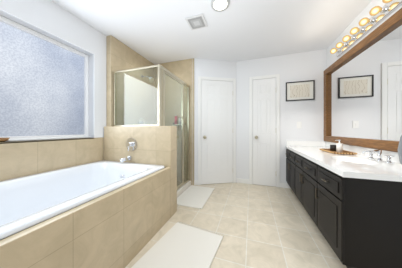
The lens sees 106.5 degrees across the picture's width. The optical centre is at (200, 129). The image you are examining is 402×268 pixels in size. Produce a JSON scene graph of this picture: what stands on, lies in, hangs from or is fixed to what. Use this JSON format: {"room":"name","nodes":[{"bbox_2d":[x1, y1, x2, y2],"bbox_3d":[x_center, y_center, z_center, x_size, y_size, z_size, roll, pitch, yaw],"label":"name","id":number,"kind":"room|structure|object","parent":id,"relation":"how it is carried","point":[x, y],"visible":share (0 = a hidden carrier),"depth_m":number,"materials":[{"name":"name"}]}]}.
{"room":"bathroom","nodes":[
{"label":"bathroom","id":0,"kind":"room"},
{"bbox_2d":[0,0,105,141],"bbox_3d":[-1.899,-0.160,1.163,0.300,2.440,4.640,0,0,18],"label":"wall","id":1,"kind":"structure","parent":0,"point":[53,20],"depth_m":1.82,"materials":[{"name":"white paint"}]},
{"bbox_2d":[0,15,88,139],"bbox_3d":[-1.803,-0.460,1.368,0.048,1.126,1.486,0,0,18],"label":"window","id":2,"kind":"structure","parent":1,"relation":"in","point":[44,86],"depth_m":1.61,"materials":[{"name":"white glass"}]},
{"bbox_2d":[5,137,89,141],"bbox_3d":[-1.765,0.098,1.355,0.032,0.013,1.486,0,0,18],"label":"window sill","id":3,"kind":"structure","parent":1,"relation":"attached to","point":[46,139],"depth_m":1.61,"materials":[{"name":"white"}]},
{"bbox_2d":[0,138,8,141],"bbox_3d":[-1.747,0.086,1.302,0.110,0.035,0.110,0,0,18],"label":"bowl","id":4,"kind":"object","parent":3,"relation":"on","point":[3,139],"visible":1,"depth_m":1.30,"materials":[{"name":"brown wood"}]},
{"bbox_2d":[0,35,193,184],"bbox_3d":[-1.284,-0.160,1.141,1.080,2.439,4.049,0,0,18],"label":"tiled wall","id":5,"kind":"structure","parent":0,"point":[21,158],"depth_m":2.32,"materials":[{"name":"beige tile"}]},
{"bbox_2d":[139,75,153,124],"bbox_3d":[-0.980,-0.542,2.753,0.252,0.975,0.170,0,0,18],"label":"shower head","id":6,"kind":"object","parent":5,"relation":"attached to","point":[142,120],"depth_m":2.75},
{"bbox_2d":[172,115,181,124],"bbox_3d":[-0.426,-0.198,2.917,0.240,0.205,0.110,0,0,18],"label":"caddy shelf","id":7,"kind":"object","parent":5,"relation":"attached to","point":[179,123],"depth_m":2.90,"materials":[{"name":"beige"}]},
{"bbox_2d":[177,180,190,196],"bbox_3d":[-0.728,1.018,2.589,0.833,0.085,0.926,0,0,18],"label":"sill","id":8,"kind":"structure","parent":5,"relation":"attached to","point":[182,189],"depth_m":2.60,"materials":[{"name":"beige stone"}]},
{"bbox_2d":[157,64,188,189],"bbox_3d":[-0.389,0.055,2.434,0.048,1.838,1.000,0,0,19],"label":"shower door","id":9,"kind":"structure","parent":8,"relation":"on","point":[161,83],"depth_m":2.45,"materials":[{"name":"glass"}]},
{"bbox_2d":[104,126,176,216],"bbox_3d":[-0.855,0.505,2.058,1.087,1.110,0.160,0,0,18],"label":"wall","id":10,"kind":"structure","parent":0,"point":[156,145],"depth_m":1.93,"materials":[{"name":"beige tile"}]},
{"bbox_2d":[120,138,136,161],"bbox_3d":[-0.947,0.255,1.928,0.170,0.300,0.141,0,0,18],"label":"tub faucet","id":11,"kind":"object","parent":10,"relation":"attached to","point":[131,144],"visible":1,"depth_m":1.97,"materials":[{"name":"silver metal"}]},
{"bbox_2d":[114,65,156,125],"bbox_3d":[-0.932,-0.458,2.104,0.750,0.813,0.030,0,0,19],"label":"glass panel","id":12,"kind":"object","parent":10,"relation":"on","point":[152,66],"depth_m":2.12,"materials":[{"name":"clear glass"}]},
{"bbox_2d":[194,58,194,179],"bbox_3d":[-0.713,-0.160,3.149,1.290,2.440,0.120,0,0,18],"label":"wall","id":13,"kind":"structure","parent":0,"point":[194,118],"depth_m":2.89,"materials":[{"name":"white paint"}]},
{"bbox_2d":[51,0,371,63],"bbox_3d":[-0.243,-1.430,0.819,3.660,0.100,5.040,0,0,18],"label":"ceiling","id":14,"kind":"structure","parent":0,"point":[156,31],"depth_m":1.98,"materials":[{"name":"white paint"}]},
{"bbox_2d":[185,13,207,29],"bbox_3d":[-0.055,-1.371,1.916,0.230,0.016,0.230,0,0,18],"label":"ceiling vent","id":15,"kind":"object","parent":14,"relation":"in","point":[195,22],"visible":0.98,"depth_m":1.89,"materials":[{"name":"white"}]},
{"bbox_2d":[211,0,229,11],"bbox_3d":[0.211,-1.373,1.638,0.208,0.012,0.208,0,0,18],"label":"recessed light","id":16,"kind":"object","parent":14,"relation":"in","point":[219,5],"visible":1,"depth_m":1.65,"materials":[{"name":"white plastic"}]},
{"bbox_2d":[195,59,235,183],"bbox_3d":[0.285,-0.160,3.024,0.939,2.440,0.120,0,0,-9],"label":"wall","id":17,"kind":"structure","parent":0,"point":[214,68],"depth_m":2.93,"materials":[{"name":"white paint"}]},
{"bbox_2d":[198,76,235,184],"bbox_3d":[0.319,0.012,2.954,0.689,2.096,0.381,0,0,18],"label":"door","id":18,"kind":"structure","parent":17,"relation":"in","point":[217,130],"depth_m":2.95,"materials":[{"name":"white wood"}]},
{"bbox_2d":[125,182,346,267],"bbox_3d":[-0.243,1.110,0.819,3.660,0.100,5.040,0,0,18],"label":"floor","id":19,"kind":"structure","parent":0,"point":[259,226],"depth_m":1.61,"materials":[{"name":"tile"}]},
{"bbox_2d":[0,167,170,267],"bbox_3d":[-1.348,0.755,0.582,1.087,0.610,2.949,0,0,18],"label":"tub deck","id":20,"kind":"object","parent":19,"relation":"on","point":[120,227],"visible":1,"depth_m":0.97,"materials":[{"name":"beige tile"}]},
{"bbox_2d":[0,160,163,239],"bbox_3d":[-1.158,0.734,1.234,1.029,0.612,1.565,0,0,18],"label":"bathtub","id":21,"kind":"object","parent":20,"relation":"in","point":[27,201],"visible":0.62,"depth_m":1.40,"materials":[{"name":"white ceramic"}]},
{"bbox_2d":[131,222,223,267],"bbox_3d":[-0.227,1.053,1.159,0.540,0.014,1.040,0,0,25],"label":"rug","id":22,"kind":"object","parent":19,"relation":"on","point":[179,245],"visible":1,"depth_m":1.30,"materials":[{"name":"white fabric"}]},
{"bbox_2d":[177,185,214,208],"bbox_3d":[-0.090,1.052,2.424,0.460,0.013,0.740,0,0,18],"label":"rug","id":23,"kind":"object","parent":19,"relation":"on","point":[192,196],"visible":0.83,"depth_m":2.36,"materials":[{"name":"white fabric"}]},
{"bbox_2d":[286,141,401,267],"bbox_3d":[1.543,0.620,1.794,0.648,0.881,1.813,0,0,18],"label":"bathroom vanity","id":24,"kind":"object","parent":19,"relation":"on","point":[352,205],"visible":1,"depth_m":1.06,"materials":[{"name":"black wood"}]},
{"bbox_2d":[319,140,357,154],"bbox_3d":[1.726,0.202,1.911,0.247,0.165,0.427,0,0,18],"label":"tray","id":25,"kind":"object","parent":24,"relation":"on","point":[337,148],"visible":1,"depth_m":1.84,"materials":[{"name":"brown wood"}]},
{"bbox_2d":[397,135,401,164],"bbox_3d":[1.476,0.094,1.024,0.164,0.380,0.164,0,0,18],"label":"vase","id":26,"kind":"object","parent":24,"relation":"on","point":[399,149],"visible":1,"depth_m":1.06,"materials":[{"name":"grey"}]},
{"bbox_2d":[236,49,326,186],"bbox_3d":[1.434,-0.160,2.852,1.530,2.440,0.120,0,0,18],"label":"wall","id":27,"kind":"structure","parent":0,"point":[305,66],"depth_m":2.75,"materials":[{"name":"white paint"}]},
{"bbox_2d":[237,178,290,188],"bbox_3d":[0.368,1.015,0.614,2.129,0.090,4.799,0,0,18],"label":"baseboard","id":28,"kind":"structure","parent":27,"relation":"attached to","point":[246,181],"depth_m":2.95,"materials":[{"name":"white wood"}]},
{"bbox_2d":[249,74,279,186],"bbox_3d":[1.189,0.012,2.822,0.537,2.096,0.092,0,0,18],"label":"door","id":29,"kind":"structure","parent":27,"relation":"in","point":[264,129],"depth_m":2.85,"materials":[{"name":"white wood"}]},
{"bbox_2d":[297,122,301,127],"bbox_3d":[1.752,-0.090,2.676,0.075,0.120,0.010,0,0,18],"label":"switch plate","id":30,"kind":"object","parent":27,"relation":"attached to","point":[299,124],"visible":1,"depth_m":2.67,"materials":[{"name":"white plastic"}]},
{"bbox_2d":[286,80,314,100],"bbox_3d":[1.758,-0.695,2.669,0.440,0.340,0.020,0,0,18],"label":"picture frame","id":31,"kind":"object","parent":27,"relation":"attached to","point":[300,90],"visible":0.9,"depth_m":2.67,"materials":[{"name":"black"}]},
{"bbox_2d":[327,0,401,67],"bbox_3d":[1.436,-0.160,0.258,0.120,2.440,5.040,0,0,18],"label":"wall","id":32,"kind":"structure","parent":0,"point":[333,58],"depth_m":1.83,"materials":[{"name":"white paint"}]},
{"bbox_2d":[324,8,401,151],"bbox_3d":[1.831,-0.408,1.709,0.048,1.193,1.773,0,0,18],"label":"mirror","id":33,"kind":"object","parent":32,"relation":"attached to","point":[363,93],"visible":1,"depth_m":1.60,"materials":[{"name":"brown mirror"}]},
{"bbox_2d":[330,0,401,56],"bbox_3d":[1.763,-1.125,1.641,0.134,0.110,1.230,0,0,18],"label":"sconce","id":34,"kind":"object","parent":32,"relation":"attached to","point":[378,14],"visible":1,"depth_m":1.57,"materials":[{"name":"silver metal"}]}
]}

